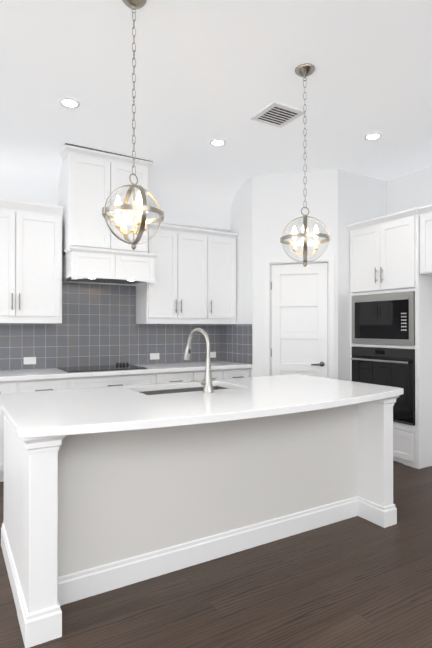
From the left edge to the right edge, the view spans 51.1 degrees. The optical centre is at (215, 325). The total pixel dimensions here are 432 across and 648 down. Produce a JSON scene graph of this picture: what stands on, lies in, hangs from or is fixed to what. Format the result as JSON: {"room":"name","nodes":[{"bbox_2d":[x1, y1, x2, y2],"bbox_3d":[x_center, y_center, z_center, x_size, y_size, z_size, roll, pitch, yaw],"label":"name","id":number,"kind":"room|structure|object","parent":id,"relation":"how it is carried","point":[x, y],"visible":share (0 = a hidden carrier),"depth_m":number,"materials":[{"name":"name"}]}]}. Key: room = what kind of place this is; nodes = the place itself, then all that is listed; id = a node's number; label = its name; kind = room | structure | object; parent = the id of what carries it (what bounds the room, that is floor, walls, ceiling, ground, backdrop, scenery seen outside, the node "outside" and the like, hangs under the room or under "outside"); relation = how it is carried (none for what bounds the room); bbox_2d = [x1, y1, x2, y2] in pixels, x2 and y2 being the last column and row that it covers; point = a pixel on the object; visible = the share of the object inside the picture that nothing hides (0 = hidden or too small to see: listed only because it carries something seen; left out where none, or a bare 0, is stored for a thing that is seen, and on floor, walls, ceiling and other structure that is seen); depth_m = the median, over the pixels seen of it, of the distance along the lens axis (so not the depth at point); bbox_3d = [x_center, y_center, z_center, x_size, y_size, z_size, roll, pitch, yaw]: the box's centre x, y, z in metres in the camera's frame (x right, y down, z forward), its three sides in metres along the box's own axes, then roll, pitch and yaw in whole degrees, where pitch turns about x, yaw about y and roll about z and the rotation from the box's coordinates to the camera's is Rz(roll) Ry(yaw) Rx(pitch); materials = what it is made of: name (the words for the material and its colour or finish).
{"room":"kitchen","nodes":[
{"label":"kitchen","id":0,"kind":"room"},
{"bbox_2d":[7,280,204,369],"bbox_3d":[-2.336,-0.172,4.298,5.773,3.050,0.120,0,0,-31],"label":"wall","id":1,"kind":"structure","parent":0,"point":[88,283],"depth_m":4.82,"materials":[{"name":"white paint"}]},
{"bbox_2d":[0,198,62,323],"bbox_3d":[-1.937,-0.577,4.262,0.874,1.120,0.347,0,0,-31],"label":"upper cabinet","id":2,"kind":"object","parent":1,"relation":"attached to","point":[30,262],"depth_m":4.20,"materials":[{"name":"white paint"}]},
{"bbox_2d":[58,143,157,283],"bbox_3d":[-1.128,-1.056,4.611,0.906,1.271,0.576,0,0,-31],"label":"range hood","id":3,"kind":"object","parent":1,"relation":"attached to","point":[94,248],"visible":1,"depth_m":4.38,"materials":[{"name":"white paint"}]},
{"bbox_2d":[0,282,221,369],"bbox_3d":[-2.014,-0.003,4.410,4.842,0.882,0.008,0,0,-31],"label":"tile backsplash","id":4,"kind":"structure","parent":1,"relation":"attached to","point":[98,326],"depth_m":4.86,"materials":[{"name":"grey tile"}]},
{"bbox_2d":[24,357,35,363],"bbox_3d":[-1.853,0.354,4.494,0.116,0.072,0.007,0,0,-31],"label":"electrical outlet","id":5,"kind":"object","parent":4,"relation":"attached to","point":[29,360],"visible":1,"depth_m":4.49,"materials":[{"name":"white plastic"}]},
{"bbox_2d":[150,353,158,359],"bbox_3d":[-0.702,0.358,5.175,0.116,0.072,0.007,0,0,-31],"label":"electrical outlet","id":6,"kind":"object","parent":4,"relation":"attached to","point":[153,356],"visible":1,"depth_m":5.17,"materials":[{"name":"white plastic"}]},
{"bbox_2d":[210,352,215,357],"bbox_3d":[-0.051,0.366,5.560,0.116,0.072,0.007,0,0,-31],"label":"electrical outlet","id":7,"kind":"object","parent":4,"relation":"attached to","point":[212,354],"visible":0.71,"depth_m":5.57,"materials":[{"name":"white plastic"}]},
{"bbox_2d":[0,118,288,231],"bbox_3d":[-1.945,-1.444,3.916,6.050,0.550,0.990,0,0,-31],"label":"wall","id":8,"kind":"structure","parent":1,"relation":"attached to","point":[191,191],"depth_m":4.62,"materials":[{"name":"white paint"}]},
{"bbox_2d":[136,223,237,323],"bbox_3d":[-0.317,-0.546,5.201,1.134,1.070,0.382,0,0,-31],"label":"upper cabinet","id":9,"kind":"object","parent":1,"relation":"attached to","point":[195,274],"visible":0.96,"depth_m":5.04,"materials":[{"name":"white paint"}]},
{"bbox_2d":[0,461,431,647],"bbox_3d":[0.588,1.366,1.534,11.000,0.060,10.000,0,0,-31],"label":"floor","id":10,"kind":"structure","parent":0,"point":[356,582],"depth_m":2.21,"materials":[{"name":"brown wood"}]},
{"bbox_2d":[0,381,27,481],"bbox_3d":[-2.042,0.914,4.037,0.556,0.876,0.612,0,0,-31],"label":"base cabinet","id":11,"kind":"object","parent":10,"relation":"on","point":[6,387],"depth_m":3.84,"materials":[{"name":"white paint"}]},
{"bbox_2d":[28,377,75,391],"bbox_3d":[-1.681,0.915,4.251,0.556,0.876,0.612,0,0,-31],"label":"base cabinet","id":12,"kind":"object","parent":10,"relation":"on","point":[61,383],"depth_m":4.04,"materials":[{"name":"white paint"}]},
{"bbox_2d":[76,373,163,388],"bbox_3d":[-1.130,0.917,4.577,0.996,0.876,0.612,0,0,-31],"label":"base cabinet","id":13,"kind":"object","parent":10,"relation":"on","point":[133,378],"depth_m":4.35,"materials":[{"name":"white paint"}]},
{"bbox_2d":[0,361,251,380],"bbox_3d":[-1.848,0.457,4.135,4.850,0.040,0.647,0,0,-31],"label":"countertop","id":14,"kind":"structure","parent":13,"relation":"on","point":[184,367],"depth_m":4.36,"materials":[{"name":"white stone"}]},
{"bbox_2d":[57,363,146,372],"bbox_3d":[-1.155,0.422,4.564,0.770,0.034,0.510,0,0,-31],"label":"cooktop","id":15,"kind":"object","parent":14,"relation":"in","point":[127,366],"visible":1,"depth_m":4.47,"materials":[{"name":"black glass"}]},
{"bbox_2d":[164,373,199,382],"bbox_3d":[-0.579,0.919,4.903,0.556,0.876,0.612,0,0,-31],"label":"base cabinet","id":16,"kind":"object","parent":10,"relation":"on","point":[168,377],"depth_m":4.67,"materials":[{"name":"white paint"}]},
{"bbox_2d":[1,402,396,647],"bbox_3d":[-0.049,0.907,2.914,2.363,0.876,1.076,0,0,-31],"label":"kitchen island","id":17,"kind":"object","parent":10,"relation":"on","point":[106,489],"depth_m":2.49,"materials":[{"name":"white wood"}]},
{"bbox_2d":[0,374,403,445],"bbox_3d":[-0.001,0.449,2.870,2.432,0.040,1.260,0,0,-31],"label":"island countertop","id":18,"kind":"structure","parent":17,"relation":"on","point":[41,418],"depth_m":2.48,"materials":[{"name":"white stone"}]},
{"bbox_2d":[140,386,228,394],"bbox_3d":[-0.204,0.581,3.133,0.764,0.219,0.444,0,0,-31],"label":"sink","id":19,"kind":"object","parent":18,"relation":"in","point":[171,389],"depth_m":3.31,"materials":[{"name":"silver metal"}]},
{"bbox_2d":[183,328,213,392],"bbox_3d":[-0.140,0.224,2.957,0.157,0.409,0.285,0,0,-31],"label":"faucet","id":20,"kind":"object","parent":18,"relation":"on","point":[207,384],"visible":1,"depth_m":2.88,"materials":[{"name":"silver metal"}]},
{"bbox_2d":[200,369,231,380],"bbox_3d":[-0.239,0.921,5.104,0.506,0.876,0.612,0,0,-31],"label":"base cabinet","id":21,"kind":"object","parent":10,"relation":"on","point":[216,373],"depth_m":4.91,"materials":[{"name":"white paint"}]},
{"bbox_2d":[232,369,248,377],"bbox_3d":[0.045,0.922,5.273,0.428,0.876,0.612,0,0,-31],"label":"base cabinet","id":22,"kind":"object","parent":10,"relation":"on","point":[236,373],"depth_m":5.05,"materials":[{"name":"white paint"}]},
{"bbox_2d":[347,208,431,468],"bbox_3d":[1.913,0.128,4.766,0.690,2.455,0.890,0,0,-31],"label":"tall cabinet","id":23,"kind":"object","parent":10,"relation":"on","point":[390,315],"visible":0.79,"depth_m":4.43,"materials":[{"name":"white paint"}]},
{"bbox_2d":[351,347,414,425],"bbox_3d":[1.788,0.593,4.663,0.373,0.720,0.755,0,0,-31],"label":"wall oven","id":24,"kind":"object","parent":23,"relation":"in","point":[386,366],"depth_m":4.45,"materials":[{"name":"black glass"}]},
{"bbox_2d":[352,291,414,345],"bbox_3d":[1.808,-0.060,4.679,0.326,0.514,0.755,0,0,-31],"label":"microwave","id":25,"kind":"object","parent":23,"relation":"in","point":[379,318],"depth_m":4.56,"materials":[{"name":"silver metal"}]},
{"bbox_2d":[0,0,431,180],"bbox_3d":[0.588,-1.754,1.553,11.000,0.080,10.000,0,0,-31],"label":"ceiling","id":26,"kind":"structure","parent":0,"point":[207,72],"depth_m":3.10,"materials":[{"name":"white paint"}]},
{"bbox_2d":[59,98,80,107],"bbox_3d":[-1.121,-1.700,3.458,0.160,0.004,0.160,0,0,-31],"label":"recessed light","id":27,"kind":"object","parent":26,"relation":"in","point":[71,102],"visible":1,"depth_m":3.44,"materials":[{"name":"white"}]},
{"bbox_2d":[102,0,163,249],"bbox_3d":[-0.428,-1.049,2.353,0.324,1.318,0.314,0,0,-31],"label":"pendant light","id":28,"kind":"object","parent":26,"relation":"hanging from","point":[141,206],"visible":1,"depth_m":2.35,"materials":[{"name":"silver metal"}]},
{"bbox_2d":[209,139,225,145],"bbox_3d":[0.017,-1.695,4.196,0.160,0.004,0.160,0,0,-31],"label":"recessed light","id":29,"kind":"object","parent":26,"relation":"in","point":[217,142],"visible":1,"depth_m":4.19,"materials":[{"name":"white"}]},
{"bbox_2d":[250,101,305,127],"bbox_3d":[0.498,-1.694,3.649,0.320,0.013,0.320,0,0,-31],"label":"ceiling vent","id":30,"kind":"object","parent":26,"relation":"in","point":[277,114],"visible":1,"depth_m":3.62,"materials":[{"name":"white metal"}]},
{"bbox_2d":[280,64,329,266],"bbox_3d":[0.592,-1.045,3.004,0.314,1.318,0.314,0,0,-31],"label":"pendant light","id":31,"kind":"object","parent":26,"relation":"hanging from","point":[304,71],"visible":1,"depth_m":2.99,"materials":[{"name":"silver metal"}]},
{"bbox_2d":[364,133,382,139],"bbox_3d":[1.414,-1.696,4.064,0.160,0.004,0.160,0,0,-31],"label":"recessed light","id":32,"kind":"object","parent":26,"relation":"in","point":[372,136],"visible":1,"depth_m":4.06,"materials":[{"name":"white"}]},
{"bbox_2d":[225,177,252,376],"bbox_3d":[0.290,-0.165,5.400,0.110,3.050,0.660,0,0,-31],"label":"wall","id":33,"kind":"structure","parent":0,"point":[241,218],"depth_m":5.24,"materials":[{"name":"white paint"}]},
{"bbox_2d":[222,324,251,363],"bbox_3d":[0.240,0.217,5.361,0.008,0.453,0.649,0,0,-31],"label":"tile backsplash","id":34,"kind":"structure","parent":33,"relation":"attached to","point":[236,343],"depth_m":5.33,"materials":[{"name":"grey tile"}]},
{"bbox_2d":[252,169,337,378],"bbox_3d":[0.877,-0.167,5.040,0.930,3.050,0.110,0,0,13],"label":"wall","id":35,"kind":"structure","parent":0,"point":[279,200],"depth_m":5.01,"materials":[{"name":"white paint"}]},
{"bbox_2d":[264,255,334,378],"bbox_3d":[0.924,0.302,5.017,0.760,2.110,0.128,0,0,13],"label":"door frame","id":36,"kind":"structure","parent":35,"relation":"attached to","point":[328,260],"depth_m":4.97,"materials":[{"name":"white paint"}]},
{"bbox_2d":[271,263,327,377],"bbox_3d":[0.913,0.333,4.986,0.621,2.025,0.092,0,0,13],"label":"pantry door","id":37,"kind":"structure","parent":35,"relation":"in","point":[299,318],"depth_m":5.00,"materials":[{"name":"white paint"}]},
{"bbox_2d":[338,169,386,380],"bbox_3d":[1.686,-0.167,5.166,0.920,3.050,0.110,0,0,-31],"label":"wall","id":38,"kind":"structure","parent":0,"point":[362,198],"depth_m":4.96,"materials":[{"name":"white paint"}]},
{"bbox_2d":[387,166,431,215],"bbox_3d":[3.969,-0.185,2.094,0.120,3.050,7.503,0,0,-31],"label":"wall","id":39,"kind":"structure","parent":0,"point":[410,191],"depth_m":5.03,"materials":[{"name":"white paint"}]},
{"bbox_2d":[417,204,431,275],"bbox_3d":[2.412,-0.791,3.965,0.652,0.625,1.002,0,0,-31],"label":"upper cabinet","id":40,"kind":"object","parent":39,"relation":"attached to","point":[425,212],"visible":1,"depth_m":4.19,"materials":[{"name":"white paint"}]}
]}

